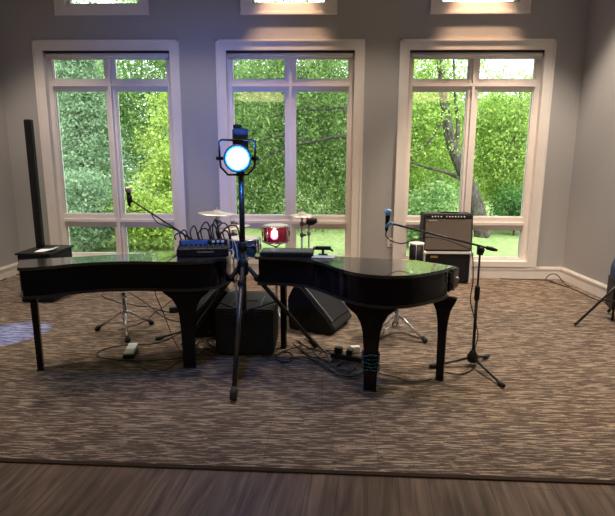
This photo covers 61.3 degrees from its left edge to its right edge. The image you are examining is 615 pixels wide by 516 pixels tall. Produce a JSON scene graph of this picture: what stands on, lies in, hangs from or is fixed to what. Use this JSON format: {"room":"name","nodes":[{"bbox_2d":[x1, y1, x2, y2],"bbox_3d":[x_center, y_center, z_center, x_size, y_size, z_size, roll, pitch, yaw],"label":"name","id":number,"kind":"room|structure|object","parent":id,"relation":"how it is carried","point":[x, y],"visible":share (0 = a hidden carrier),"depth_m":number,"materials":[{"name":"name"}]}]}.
{"room":"music room","nodes":[
{"label":"music room","id":0,"kind":"room"},
{"bbox_2d":[0,67,19,266],"bbox_3d":[-4.570,-0.906,1.117,0.199,4.500,11.297,1,11,6],"label":"wall","id":1,"kind":"structure","parent":0,"point":[9,239],"depth_m":6.70,"materials":[{"name":"paint"}]},
{"bbox_2d":[0,262,18,279],"bbox_3d":[-4.469,1.217,1.538,0.022,0.160,11.283,1,11,6],"label":"baseboard","id":2,"kind":"structure","parent":1,"relation":"attached to","point":[10,270],"depth_m":6.76,"materials":[{"name":"paint"}]},
{"bbox_2d":[0,0,589,266],"bbox_3d":[-0.256,-1.985,6.611,8.020,4.500,0.220,1,11,2],"label":"wall","id":3,"kind":"structure","parent":0,"point":[196,24],"depth_m":6.43,"materials":[{"name":"paint"}]},
{"bbox_2d":[54,0,148,15],"bbox_3d":[-2.514,-3.424,6.344,1.164,0.892,0.186,1,11,2],"label":"window","id":4,"kind":"structure","parent":3,"relation":"in","point":[61,7],"depth_m":6.34,"materials":[{"name":"paint"}]},
{"bbox_2d":[31,39,186,256],"bbox_3d":[-2.509,-1.332,6.763,1.835,2.810,0.184,1,11,2],"label":"window","id":5,"kind":"structure","parent":3,"relation":"in","point":[47,86],"depth_m":6.68,"materials":[{"name":"paint"}]},
{"bbox_2d":[43,51,168,59],"bbox_3d":[-2.504,-2.538,6.498,1.589,0.095,0.072,1,11,2],"label":"roller blind","id":6,"kind":"object","parent":5,"relation":"attached to","point":[51,55],"visible":0.96,"depth_m":6.47,"materials":[{"name":"fabric"}]},
{"bbox_2d":[240,0,336,14],"bbox_3d":[-0.222,-3.400,6.273,1.176,0.892,0.186,1,11,2],"label":"window","id":7,"kind":"structure","parent":3,"relation":"in","point":[248,7],"depth_m":6.27,"materials":[{"name":"paint"}]},
{"bbox_2d":[215,39,364,263],"bbox_3d":[-0.218,-1.308,6.692,1.833,2.810,0.184,1,11,2],"label":"window","id":8,"kind":"structure","parent":3,"relation":"in","point":[226,84],"depth_m":6.56,"materials":[{"name":"paint"}]},
{"bbox_2d":[226,50,354,59],"bbox_3d":[-0.213,-2.514,6.428,1.587,0.095,0.072,1,11,2],"label":"roller blind","id":9,"kind":"object","parent":8,"relation":"attached to","point":[248,54],"visible":1,"depth_m":6.40,"materials":[{"name":"fabric"}]},
{"bbox_2d":[388,238,392,246],"bbox_3d":[1.089,-0.202,6.804,0.075,0.115,0.014,1,11,2],"label":"wall outlet","id":10,"kind":"object","parent":3,"relation":"attached to","point":[390,243],"visible":0.81,"depth_m":6.80,"materials":[{"name":"beige plastic"}]},
{"bbox_2d":[231,264,561,278],"bbox_3d":[-0.269,0.161,6.917,7.220,0.160,0.022,1,11,2],"label":"baseboard","id":11,"kind":"structure","parent":3,"relation":"attached to","point":[485,272],"depth_m":6.82,"materials":[{"name":"paint"}]},
{"bbox_2d":[392,39,556,266],"bbox_3d":[2.060,-1.284,6.622,1.870,2.810,0.184,1,11,2],"label":"window","id":12,"kind":"structure","parent":3,"relation":"in","point":[540,86],"depth_m":6.51,"materials":[{"name":"paint"}]},
{"bbox_2d":[410,50,544,58],"bbox_3d":[2.064,-2.490,6.357,1.624,0.095,0.072,1,11,2],"label":"roller blind","id":13,"kind":"object","parent":12,"relation":"attached to","point":[415,54],"visible":0.98,"depth_m":6.33,"materials":[{"name":"fabric"}]},
{"bbox_2d":[430,0,530,13],"bbox_3d":[2.069,-3.376,6.203,1.186,0.892,0.186,1,11,2],"label":"window","id":14,"kind":"structure","parent":3,"relation":"in","point":[437,6],"depth_m":6.20,"materials":[{"name":"paint"}]},
{"bbox_2d":[0,463,614,515],"bbox_3d":[-0.467,1.391,1.451,9.474,0.100,11.270,1,11,2],"label":"floor","id":15,"kind":"structure","parent":0,"point":[26,489],"depth_m":2.49,"materials":[{"name":"wood"}]},
{"bbox_2d":[0,458,614,484],"bbox_3d":[-0.419,1.089,2.685,7.823,0.009,0.028,1,11,3],"label":"trim","id":16,"kind":"structure","parent":15,"relation":"on","point":[2,460],"depth_m":2.66,"materials":[{"name":"brown wood"}]},
{"bbox_2d":[0,275,614,479],"bbox_3d":[-0.341,0.673,4.774,7.858,0.006,4.428,1,11,2],"label":"carpet","id":17,"kind":"object","parent":15,"relation":"on","point":[553,416],"visible":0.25,"depth_m":3.52,"materials":[{"name":"carpet"}]},
{"bbox_2d":[15,119,73,301],"bbox_3d":[-2.920,-0.521,5.703,0.380,1.949,0.545,1,11,2],"label":"speaker","id":18,"kind":"object","parent":17,"relation":"on","point":[62,251],"visible":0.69,"depth_m":5.68},
{"bbox_2d":[24,121,40,241],"bbox_3d":[-3.011,-0.821,5.688,0.063,1.315,0.008,1,11,2],"label":"grille","id":19,"kind":"object","parent":18,"relation":"attached to","point":[28,128],"depth_m":5.68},
{"bbox_2d":[19,271,51,299],"bbox_3d":[-2.932,0.242,5.588,0.320,0.430,0.014,1,11,2],"label":"grille","id":20,"kind":"object","parent":18,"relation":"attached to","point":[50,298],"depth_m":5.62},
{"bbox_2d":[35,246,58,251],"bbox_3d":[-2.855,-0.097,5.686,0.200,0.031,0.180,-1,11,-5],"label":"paper sheet","id":21,"kind":"object","parent":18,"relation":"on","point":[39,250],"visible":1,"depth_m":5.67,"materials":[{"name":"white"}]},
{"bbox_2d":[95,291,153,341],"bbox_3d":[-1.625,0.421,4.606,0.526,0.551,0.475,-4,12,-22],"label":"stool","id":22,"kind":"object","parent":17,"relation":"on","point":[123,295],"visible":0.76,"depth_m":4.67,"materials":[{"name":"silver metal"}]},
{"bbox_2d":[17,248,233,370],"bbox_3d":[-1.319,0.392,3.995,1.549,0.845,0.792,-4,12,-19],"label":"grand piano","id":23,"kind":"object","parent":17,"relation":"on","point":[185,280],"visible":0.95,"depth_m":3.73,"materials":[{"name":"black paint"}]},
{"bbox_2d":[154,291,182,354],"bbox_3d":[-1.072,0.482,4.156,0.286,0.613,0.103,5,12,23],"label":"hanging cable","id":24,"kind":"object","parent":23,"relation":"hanging from","point":[154,291],"visible":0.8,"depth_m":4.21,"materials":[{"name":"black rubber"}]},
{"bbox_2d":[176,239,228,256],"bbox_3d":[-0.793,-0.079,3.951,0.380,0.098,0.228,-1,11,-8],"label":"mixer","id":25,"kind":"object","parent":23,"relation":"on","point":[188,247],"visible":1,"depth_m":3.88,"materials":[{"name":"black plastic"}]},
{"bbox_2d":[190,225,198,239],"bbox_3d":[-0.883,-0.158,4.062,0.031,0.204,0.101,7,13,31],"label":"cable","id":26,"kind":"object","parent":25,"relation":"attached to","point":[193,225],"visible":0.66,"depth_m":4.02,"materials":[{"name":"black rubber"}]},
{"bbox_2d":[200,221,212,238],"bbox_3d":[-0.786,-0.173,4.069,0.033,0.235,0.120,9,14,38],"label":"cable","id":27,"kind":"object","parent":25,"relation":"attached to","point":[205,221],"visible":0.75,"depth_m":4.03,"materials":[{"name":"black rubber"}]},
{"bbox_2d":[212,218,220,238],"bbox_3d":[-0.718,-0.185,4.082,0.032,0.256,0.097,7,13,29],"label":"cable","id":28,"kind":"object","parent":25,"relation":"attached to","point":[215,218],"visible":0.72,"depth_m":4.04,"materials":[{"name":"black rubber"}]},
{"bbox_2d":[216,222,232,248],"bbox_3d":[-0.654,-0.171,4.087,0.143,0.225,0.033,-9,15,-40],"label":"cable","id":29,"kind":"object","parent":25,"relation":"attached to","point":[222,222],"visible":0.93,"depth_m":4.07,"materials":[{"name":"black rubber"}]},
{"bbox_2d":[222,225,239,240],"bbox_3d":[-0.570,0.243,4.210,0.063,1.046,0.238,10,15,40],"label":"cable","id":30,"kind":"object","parent":25,"relation":"attached to","point":[229,225],"visible":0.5,"depth_m":4.07,"materials":[{"name":"black rubber"}]},
{"bbox_2d":[228,239,237,307],"bbox_3d":[-0.564,0.181,4.037,0.045,0.657,0.134,-7,13,-32],"label":"cable","id":31,"kind":"object","parent":25,"relation":"hanging from","point":[230,239],"visible":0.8,"depth_m":3.99,"materials":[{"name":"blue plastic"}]},
{"bbox_2d":[123,343,138,358],"bbox_3d":[-1.422,0.750,4.177,0.085,0.068,0.195,-1,11,-5],"label":"sustain pedal","id":32,"kind":"object","parent":17,"relation":"on","point":[130,352],"visible":1,"depth_m":4.14,"materials":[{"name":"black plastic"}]},
{"bbox_2d":[101,295,167,311],"bbox_3d":[-1.870,0.496,5.582,1.222,0.010,0.108,7,13,31],"label":"cable","id":33,"kind":"object","parent":17,"relation":"on","point":[101,295],"visible":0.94,"depth_m":5.54,"materials":[{"name":"black rubber"}]},
{"bbox_2d":[96,333,179,362],"bbox_3d":[-1.443,0.734,4.402,0.449,0.010,0.700,3,12,12],"label":"cable","id":34,"kind":"object","parent":17,"relation":"on","point":[178,333],"visible":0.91,"depth_m":4.30,"materials":[{"name":"black rubber"}]},
{"bbox_2d":[118,300,171,329],"bbox_3d":[-1.563,0.556,5.290,0.103,0.010,1.133,3,12,13],"label":"cable","id":35,"kind":"object","parent":17,"relation":"on","point":[170,300],"visible":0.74,"depth_m":5.08,"materials":[{"name":"black rubber"}]},
{"bbox_2d":[129,292,179,321],"bbox_3d":[-1.623,0.521,5.462,0.139,0.010,1.548,-10,15,-41],"label":"cable","id":36,"kind":"object","parent":17,"relation":"on","point":[129,292],"visible":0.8,"depth_m":5.40,"materials":[{"name":"black rubber"}]},
{"bbox_2d":[137,351,197,371],"bbox_3d":[-1.031,0.807,4.045,0.535,0.007,0.204,-9,14,-38],"label":"cable","id":37,"kind":"object","parent":17,"relation":"on","point":[196,351],"visible":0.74,"depth_m":3.91,"materials":[{"name":"black rubber"}]},
{"bbox_2d":[139,350,203,361],"bbox_3d":[-1.065,0.790,4.132,0.524,0.010,0.095,-5,13,-27],"label":"cable","id":38,"kind":"object","parent":17,"relation":"on","point":[202,350],"visible":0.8,"depth_m":4.08,"materials":[{"name":"black rubber"}]},
{"bbox_2d":[169,306,177,312],"bbox_3d":[-1.367,0.528,5.309,0.090,0.060,0.060,-2,11,-9],"label":"power adapter","id":39,"kind":"object","parent":17,"relation":"on","point":[172,309],"visible":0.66,"depth_m":5.28,"materials":[{"name":"black plastic"}]},
{"bbox_2d":[132,200,215,339],"bbox_3d":[-1.056,0.106,4.486,0.671,1.210,0.647,-8,14,-35],"label":"microphone stand","id":40,"kind":"object","parent":17,"relation":"on","point":[210,332],"visible":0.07,"depth_m":4.46,"materials":[{"name":"black metal"}]},
{"bbox_2d":[127,195,131,202],"bbox_3d":[-1.519,-0.503,4.428,0.044,0.060,0.044,1,11,2],"label":"clip","id":41,"kind":"object","parent":40,"relation":"attached to","point":[129,198],"visible":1,"depth_m":4.41,"materials":[{"name":"black plastic"}]},
{"bbox_2d":[125,187,131,205],"bbox_3d":[-1.525,-0.524,4.425,0.054,0.162,0.054,1,11,2],"label":"microphone","id":42,"kind":"object","parent":41,"relation":"attached to","point":[128,190],"visible":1,"depth_m":4.40,"materials":[{"name":"black plastic"}]},
{"bbox_2d":[128,206,182,234],"bbox_3d":[-1.252,0.115,4.547,0.592,1.144,0.044,1,11,5],"label":"microphone cable","id":43,"kind":"object","parent":40,"relation":"hanging from","point":[129,206],"visible":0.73,"depth_m":4.46,"materials":[{"name":"black rubber"}]},
{"bbox_2d":[196,340,215,356],"bbox_3d":[-0.845,0.748,4.306,0.134,0.010,0.382,-5,13,-26],"label":"cable","id":44,"kind":"object","parent":17,"relation":"on","point":[198,348],"visible":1,"depth_m":4.26,"materials":[{"name":"black rubber"}]},
{"bbox_2d":[196,287,229,337],"bbox_3d":[-0.927,0.440,4.775,0.471,0.446,0.464,-2,12,-13],"label":"stage monitor","id":45,"kind":"object","parent":17,"relation":"on","point":[208,324],"visible":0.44,"depth_m":4.57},
{"bbox_2d":[197,289,214,307],"bbox_3d":[-0.979,0.386,4.752,0.310,0.323,0.380,-2,12,-13],"label":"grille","id":46,"kind":"object","parent":45,"relation":"attached to","point":[205,301],"depth_m":4.56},
{"bbox_2d":[198,207,235,232],"bbox_3d":[-0.909,0.014,5.279,0.380,1.065,0.396,1,11,2],"label":"cymbal stand","id":47,"kind":"object","parent":17,"relation":"on","point":[216,212],"visible":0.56,"depth_m":5.14,"materials":[{"name":"gold metal"}]},
{"bbox_2d":[217,221,249,291],"bbox_3d":[-0.734,0.096,5.196,0.337,0.938,0.340,1,11,2],"label":"cymbal stand","id":48,"kind":"object","parent":17,"relation":"on","point":[232,228],"visible":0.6,"depth_m":5.11,"materials":[{"name":"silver metal"}]},
{"bbox_2d":[227,235,261,260],"bbox_3d":[-0.625,0.217,4.894,0.384,0.827,0.388,1,11,2],"label":"snare drum","id":49,"kind":"object","parent":17,"relation":"on","point":[251,240],"visible":0.49,"depth_m":4.74,"materials":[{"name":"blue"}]},
{"bbox_2d":[215,291,278,354],"bbox_3d":[-0.494,0.540,4.395,0.464,0.402,0.578,1,11,2],"label":"loudspeaker","id":50,"kind":"object","parent":17,"relation":"on","point":[259,334],"visible":0.83,"depth_m":4.12,"materials":[{"name":"plastic"}]},
{"bbox_2d":[217,314,270,353],"bbox_3d":[-0.503,0.602,4.119,0.430,0.330,0.012,1,11,2],"label":"grille","id":51,"kind":"object","parent":50,"relation":"attached to","point":[255,334],"depth_m":4.11,"materials":[{"name":"fabric"}]},
{"bbox_2d":[181,176,317,399],"bbox_3d":[-0.500,0.124,3.757,1.153,1.470,1.046,1,11,2],"label":"lamp stand","id":52,"kind":"object","parent":17,"relation":"on","point":[242,268],"visible":0.96,"depth_m":3.87,"materials":[{"name":"black metal"}]},
{"bbox_2d":[216,124,258,175],"bbox_3d":[-0.497,-0.776,3.743,0.300,0.366,0.279,1,11,2],"label":"lamp","id":53,"kind":"object","parent":52,"relation":"attached to","point":[237,158],"depth_m":3.66,"materials":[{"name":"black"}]},
{"bbox_2d":[262,223,289,321],"bbox_3d":[-0.334,0.161,4.873,0.366,0.947,0.388,1,11,2],"label":"snare drum","id":54,"kind":"object","parent":17,"relation":"on","point":[282,231],"visible":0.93,"depth_m":4.73,"materials":[{"name":"red"}]},
{"bbox_2d":[271,230,277,239],"bbox_3d":[-0.300,-0.209,4.677,0.068,0.093,0.029,1,11,2],"label":"light","id":55,"kind":"object","parent":54,"relation":"attached to","point":[274,235],"visible":1,"depth_m":4.67,"materials":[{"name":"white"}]},
{"bbox_2d":[275,346,299,363],"bbox_3d":[-0.169,0.777,4.213,0.150,0.010,0.389,2,11,10],"label":"cable","id":56,"kind":"object","parent":17,"relation":"on","point":[283,351],"visible":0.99,"depth_m":4.16,"materials":[{"name":"black rubber"}]},
{"bbox_2d":[287,209,316,308],"bbox_3d":[-0.054,0.048,5.135,0.360,1.063,0.356,1,11,2],"label":"cymbal stand","id":57,"kind":"object","parent":17,"relation":"on","point":[301,214],"visible":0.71,"depth_m":5.06,"materials":[{"name":"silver metal"}]},
{"bbox_2d":[296,340,325,357],"bbox_3d":[-0.018,0.755,4.290,0.109,0.010,0.460,-7,13,-32],"label":"cable","id":58,"kind":"object","parent":17,"relation":"on","point":[296,340],"visible":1,"depth_m":4.22,"materials":[{"name":"black rubber"}]},
{"bbox_2d":[306,217,317,247],"bbox_3d":[0.012,0.108,5.021,0.220,1.009,0.220,1,11,2],"label":"microphone","id":59,"kind":"object","parent":17,"relation":"on","point":[309,221],"visible":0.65,"depth_m":4.90,"materials":[{"name":"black metal"}]},
{"bbox_2d":[288,287,351,334],"bbox_3d":[0.124,0.422,4.888,0.471,0.446,0.474,6,13,25],"label":"stage monitor","id":60,"kind":"object","parent":17,"relation":"on","point":[318,312],"visible":0.89,"depth_m":4.72,"materials":[{"name":"plastic"}]},
{"bbox_2d":[307,288,348,320],"bbox_3d":[0.172,0.370,4.854,0.310,0.323,0.390,6,13,25],"label":"grille","id":61,"kind":"object","parent":60,"relation":"attached to","point":[321,306],"depth_m":4.72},
{"bbox_2d":[305,338,334,362],"bbox_3d":[0.137,0.753,4.311,0.186,0.010,0.572,-3,12,-15],"label":"cable","id":62,"kind":"object","parent":17,"relation":"on","point":[327,350],"visible":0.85,"depth_m":4.25,"materials":[{"name":"black rubber"}]},
{"bbox_2d":[301,349,339,362],"bbox_3d":[0.077,0.788,4.163,0.405,0.010,0.081,9,15,39],"label":"cable","id":63,"kind":"object","parent":17,"relation":"on","point":[301,349],"visible":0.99,"depth_m":4.11,"materials":[{"name":"black rubber"}]},
{"bbox_2d":[290,356,361,379],"bbox_3d":[0.125,0.827,3.939,0.633,0.010,0.115,10,15,40],"label":"cable","id":64,"kind":"object","parent":17,"relation":"on","point":[297,356],"visible":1,"depth_m":3.90,"materials":[{"name":"black rubber"}]},
{"bbox_2d":[293,343,362,376],"bbox_3d":[0.089,0.801,4.096,0.206,0.010,0.820,-11,16,-43],"label":"cable","id":65,"kind":"object","parent":17,"relation":"on","point":[293,343],"visible":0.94,"depth_m":3.90,"materials":[{"name":"black rubber"}]},
{"bbox_2d":[318,345,355,371],"bbox_3d":[0.172,0.794,4.126,0.145,0.010,0.574,-6,13,-29],"label":"cable","id":66,"kind":"object","parent":17,"relation":"on","point":[318,345],"visible":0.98,"depth_m":3.97,"materials":[{"name":"black rubber"}]},
{"bbox_2d":[335,361,353,373],"bbox_3d":[0.282,0.829,3.936,0.145,0.010,0.220,1,11,2],"label":"cable","id":67,"kind":"object","parent":17,"relation":"on","point":[343,362],"visible":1,"depth_m":3.92,"materials":[{"name":"black rubber"}]},
{"bbox_2d":[331,352,361,361],"bbox_3d":[0.314,0.783,4.115,0.260,0.043,0.055,5,12,21],"label":"power strip","id":68,"kind":"object","parent":17,"relation":"on","point":[357,358],"visible":0.75,"depth_m":4.09,"materials":[{"name":"black plastic"}]},
{"bbox_2d":[334,346,342,353],"bbox_3d":[0.249,0.732,4.131,0.060,0.050,0.050,5,12,21],"label":"power adapter","id":69,"kind":"object","parent":68,"relation":"on","point":[338,349],"visible":1,"depth_m":4.11,"materials":[{"name":"black plastic"}]},
{"bbox_2d":[346,348,352,355],"bbox_3d":[0.332,0.741,4.099,0.050,0.045,0.060,3,12,16],"label":"power adapter","id":70,"kind":"object","parent":68,"relation":"on","point":[349,351],"visible":1,"depth_m":4.07,"materials":[{"name":"black plastic"}]},
{"bbox_2d":[350,345,359,352],"bbox_3d":[0.391,0.748,4.260,0.080,0.055,0.045,-2,11,-9],"label":"power adapter","id":71,"kind":"object","parent":68,"relation":"on","point":[356,348],"visible":0.74,"depth_m":4.24,"materials":[{"name":"white plastic"}]},
{"bbox_2d":[254,253,458,391],"bbox_3d":[0.318,0.430,3.839,1.528,0.845,0.871,3,12,12],"label":"grand piano","id":72,"kind":"object","parent":17,"relation":"on","point":[373,289],"visible":0.99,"depth_m":3.53,"materials":[{"name":"black paint"}]},
{"bbox_2d":[260,248,313,256],"bbox_3d":[-0.153,-0.046,3.960,0.404,0.034,0.208,1,11,2],"label":"controller","id":73,"kind":"object","parent":72,"relation":"on","point":[281,252],"visible":0.94,"depth_m":3.87,"materials":[{"name":"black plastic"}]},
{"bbox_2d":[311,255,334,258],"bbox_3d":[0.119,-0.009,3.851,0.170,0.006,0.100,2,11,9],"label":"tablet","id":74,"kind":"object","parent":72,"relation":"on","point":[313,256],"visible":1,"depth_m":3.85,"materials":[{"name":"grey"}]},
{"bbox_2d":[313,246,333,254],"bbox_3d":[0.119,-0.054,3.913,0.155,0.072,0.050,1,11,2],"label":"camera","id":75,"kind":"object","parent":72,"relation":"on","point":[322,248],"visible":0.97,"depth_m":3.89,"materials":[{"name":"black plastic"}]},
{"bbox_2d":[361,350,379,371],"bbox_3d":[0.432,0.703,3.554,0.125,0.133,0.105,1,11,2],"label":"cable","id":76,"kind":"object","parent":72,"relation":"attached to","point":[362,355],"visible":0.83,"depth_m":3.51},
{"bbox_2d":[380,332,420,338],"bbox_3d":[0.807,0.695,4.625,0.424,0.010,0.186,-1,11,-4],"label":"cable","id":77,"kind":"object","parent":17,"relation":"on","point":[394,332],"visible":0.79,"depth_m":4.65,"materials":[{"name":"black rubber"}]},
{"bbox_2d":[381,309,427,342],"bbox_3d":[0.844,0.442,4.554,0.475,0.551,0.526,8,14,35],"label":"tripod stand","id":78,"kind":"object","parent":17,"relation":"on","point":[396,316],"visible":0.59,"depth_m":4.57,"materials":[{"name":"silver metal"}]},
{"bbox_2d":[377,372,431,381],"bbox_3d":[0.691,0.868,3.760,0.411,0.010,0.095,4,12,17],"label":"cable","id":79,"kind":"object","parent":17,"relation":"on","point":[377,372],"visible":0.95,"depth_m":3.73,"materials":[{"name":"black rubber"}]},
{"bbox_2d":[409,241,424,260],"bbox_3d":[1.327,0.079,6.367,0.198,0.546,0.200,1,11,2],"label":"drum","id":80,"kind":"object","parent":17,"relation":"on","point":[416,249],"depth_m":6.27,"materials":[{"name":"black plastic"}]},
{"bbox_2d":[424,251,473,283],"bbox_3d":[1.752,0.091,6.636,0.639,0.424,0.335,1,11,2],"label":"amplifier","id":81,"kind":"object","parent":17,"relation":"on","point":[462,260],"visible":0.48,"depth_m":6.49,"materials":[{"name":"black plastic"}]},
{"bbox_2d":[419,212,472,251],"bbox_3d":[1.746,-0.344,6.548,0.607,0.480,0.296,1,11,2],"label":"amplifier","id":82,"kind":"object","parent":81,"relation":"on","point":[457,225],"visible":0.95,"depth_m":6.42,"materials":[{"name":"fabric"}]},
{"bbox_2d":[393,223,505,387],"bbox_3d":[1.039,0.311,3.797,0.831,1.098,0.575,1,11,2],"label":"microphone stand","id":83,"kind":"object","parent":17,"relation":"on","point":[471,357],"visible":0.99,"depth_m":3.88,"materials":[{"name":"black metal"}]},
{"bbox_2d":[385,221,393,226],"bbox_3d":[0.604,-0.250,3.834,0.065,0.045,0.036,1,11,2],"label":"clip","id":84,"kind":"object","parent":83,"relation":"attached to","point":[388,224],"visible":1,"depth_m":3.82,"materials":[{"name":"blue"}]},
{"bbox_2d":[384,209,391,230],"bbox_3d":[0.591,-0.278,3.817,0.054,0.167,0.055,1,11,2],"label":"microphone","id":85,"kind":"object","parent":84,"relation":"attached to","point":[388,212],"visible":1,"depth_m":3.80,"materials":[{"name":"black plastic"}]},
{"bbox_2d":[385,231,478,374],"bbox_3d":[0.952,0.332,3.852,0.766,1.047,0.244,1,11,2],"label":"microphone cable","id":86,"kind":"object","parent":83,"relation":"hanging from","point":[386,231],"visible":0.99,"depth_m":3.84,"materials":[{"name":"black rubber"}]},
{"bbox_2d":[500,278,555,283],"bbox_3d":[2.865,0.284,6.748,0.673,0.012,0.177,5,12,24],"label":"cable","id":87,"kind":"object","parent":17,"relation":"on","point":[500,278],"visible":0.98,"depth_m":6.76,"materials":[{"name":"black rubber"}]},
{"bbox_2d":[549,281,604,302],"bbox_3d":[3.225,0.416,6.094,0.061,0.012,1.187,-2,11,-10],"label":"cable","id":88,"kind":"object","parent":17,"relation":"on","point":[549,281],"visible":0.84,"depth_m":6.20,"materials":[{"name":"black rubber"}]},
{"bbox_2d":[574,259,614,325],"bbox_3d":[3.039,0.196,4.936,0.778,0.892,0.697,7,13,31],"label":"folding stand","id":89,"kind":"object","parent":17,"relation":"on","point":[610,294],"visible":1,"depth_m":5.02,"materials":[{"name":"black metal"}]},
{"bbox_2d":[562,0,614,284],"bbox_3d":[3.672,-0.819,0.863,0.200,4.500,11.294,0,11,-2],"label":"wall","id":90,"kind":"structure","parent":0,"point":[589,249],"depth_m":6.05,"materials":[{"name":"paint"}]},
{"bbox_2d":[561,267,606,298],"bbox_3d":[3.552,1.302,1.291,0.022,0.160,11.281,0,11,-2],"label":"baseboard","id":91,"kind":"structure","parent":90,"relation":"attached to","point":[599,289],"depth_m":6.27,"materials":[{"name":"paint"}]},
{"label":"outside","id":92,"kind":"structure","parent":0,"visible":0},
{"bbox_2d":[70,172,518,256],"bbox_3d":[1.072,-4.641,33.202,80.000,0.100,53.030,1,11,2],"label":"ground","id":93,"kind":"structure","parent":92,"point":[506,244],"depth_m":11.55,"materials":[{"name":"green plant"}]},
{"bbox_2d":[64,168,84,237],"bbox_3d":[-5.519,-1.087,10.346,2.285,2.186,1.724,-4,12,-19],"label":"shrub","id":94,"kind":"object","parent":93,"relation":"on","point":[65,168],"visible":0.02,"depth_m":10.32,"materials":[{"name":"green plant"}]},
{"bbox_2d":[64,165,130,251],"bbox_3d":[-4.468,-0.886,10.168,2.118,2.022,1.794,5,12,22],"label":"shrub","id":95,"kind":"object","parent":93,"relation":"on","point":[84,202],"visible":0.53,"depth_m":9.94,"materials":[{"name":"green plant"}]},
{"bbox_2d":[55,60,146,242],"bbox_3d":[-5.208,-3.364,11.746,3.345,6.250,3.332,-7,14,-33],"label":"tree","id":96,"kind":"object","parent":93,"relation":"on","point":[78,112],"visible":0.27,"depth_m":11.46,"materials":[{"name":"green plant"}]},
{"bbox_2d":[65,60,148,190],"bbox_3d":[-9.066,-5.619,21.602,6.034,6.942,4.369,-2,11,-10],"label":"tree","id":97,"kind":"object","parent":93,"relation":"on","point":[117,60],"visible":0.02,"depth_m":21.78,"materials":[{"name":"green plant"}]},
{"bbox_2d":[59,0,165,197],"bbox_3d":[-6.955,-4.882,15.202,5.473,7.519,5.261,-10,15,-42],"label":"tree","id":98,"kind":"object","parent":93,"relation":"on","point":[100,67],"visible":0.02,"depth_m":15.18,"materials":[{"name":"green plant"}]},
{"bbox_2d":[96,168,173,252],"bbox_3d":[-3.168,-0.864,10.374,2.066,1.847,1.759,3,12,13],"label":"shrub","id":99,"kind":"object","parent":93,"relation":"on","point":[150,235],"visible":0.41,"depth_m":10.24,"materials":[{"name":"green plant"}]},
{"bbox_2d":[123,73,172,210],"bbox_3d":[-2.886,-2.133,11.482,2.485,3.867,2.223,2,11,9],"label":"bush","id":100,"kind":"object","parent":93,"relation":"on","point":[162,175],"visible":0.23,"depth_m":11.34,"materials":[{"name":"green plant"}]},
{"bbox_2d":[131,60,171,189],"bbox_3d":[-5.027,-5.693,22.465,6.197,6.916,5.000,4,12,17],"label":"tree","id":101,"kind":"object","parent":93,"relation":"on","point":[161,75],"visible":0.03,"depth_m":21.92,"materials":[{"name":"green plant"}]},
{"bbox_2d":[71,0,277,204],"bbox_3d":[-3.789,-4.860,14.808,6.665,8.108,5.229,2,12,11],"label":"tree","id":102,"kind":"object","parent":93,"relation":"on","point":[134,114],"visible":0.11,"depth_m":14.45,"materials":[{"name":"green plant"}]},
{"bbox_2d":[152,1,347,213],"bbox_3d":[-1.495,-4.257,15.357,6.419,6.680,4.709,2,11,10],"label":"tree","id":103,"kind":"object","parent":93,"relation":"on","point":[252,196],"visible":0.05,"depth_m":14.97,"materials":[{"name":"green plant"}]},
{"bbox_2d":[238,65,324,201],"bbox_3d":[-1.697,-5.161,21.877,5.903,6.027,4.552,3,12,13],"label":"tree","id":104,"kind":"object","parent":93,"relation":"on","point":[299,65],"visible":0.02,"depth_m":21.82,"materials":[{"name":"green plant"}]},
{"bbox_2d":[233,0,347,235],"bbox_3d":[-0.180,-3.711,12.515,4.668,6.443,2.348,2,11,6],"label":"tree","id":105,"kind":"object","parent":93,"relation":"on","point":[315,105],"visible":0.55,"depth_m":12.31,"materials":[{"name":"green plant"}]},
{"bbox_2d":[280,59,437,214],"bbox_3d":[1.484,-4.123,15.636,5.726,6.228,4.714,3,12,13],"label":"tree","id":106,"kind":"object","parent":93,"relation":"on","point":[334,192],"visible":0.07,"depth_m":15.25,"materials":[{"name":"green plant"}]},
{"bbox_2d":[334,68,480,211],"bbox_3d":[3.042,-3.674,16.023,4.875,5.247,4.483,3,12,14],"label":"tree","id":107,"kind":"object","parent":93,"relation":"on","point":[436,173],"visible":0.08,"depth_m":15.12,"materials":[{"name":"green plant"}]},
{"bbox_2d":[406,172,459,244],"bbox_3d":[2.558,-0.929,10.885,1.916,1.744,1.634,-3,12,-15],"label":"shrub","id":108,"kind":"object","parent":93,"relation":"on","point":[440,199],"visible":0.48,"depth_m":10.67,"materials":[{"name":"green plant"}]},
{"bbox_2d":[412,93,490,197],"bbox_3d":[4.850,-4.455,21.259,6.240,5.050,4.758,1,11,5],"label":"tree","id":109,"kind":"object","parent":93,"relation":"on","point":[445,182],"visible":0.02,"depth_m":20.92,"materials":[{"name":"green plant"}]},
{"bbox_2d":[409,0,499,237],"bbox_3d":[3.070,-3.335,12.194,3.375,6.032,3.018,-2,11,-10],"label":"tree","id":110,"kind":"object","parent":93,"relation":"on","point":[451,139],"visible":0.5,"depth_m":12.08,"materials":[{"name":"green plant"}]},
{"bbox_2d":[442,59,532,215],"bbox_3d":[5.570,-3.004,13.804,3.587,4.546,3.460,-11,16,-43],"label":"tree","id":111,"kind":"object","parent":93,"relation":"on","point":[505,146],"visible":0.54,"depth_m":13.17,"materials":[{"name":"green plant"}]},
{"bbox_2d":[448,92,527,199],"bbox_3d":[8.021,-4.704,22.224,6.162,5.148,4.251,0,11,-1],"label":"tree","id":112,"kind":"object","parent":93,"relation":"on","point":[482,92],"visible":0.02,"depth_m":22.10,"materials":[{"name":"green plant"}]},
{"bbox_2d":[484,179,522,235],"bbox_3d":[5.067,-1.137,12.453,1.760,1.482,1.571,3,12,15],"label":"bush","id":113,"kind":"object","parent":93,"relation":"on","point":[513,201],"visible":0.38,"depth_m":12.25,"materials":[{"name":"green plant"}]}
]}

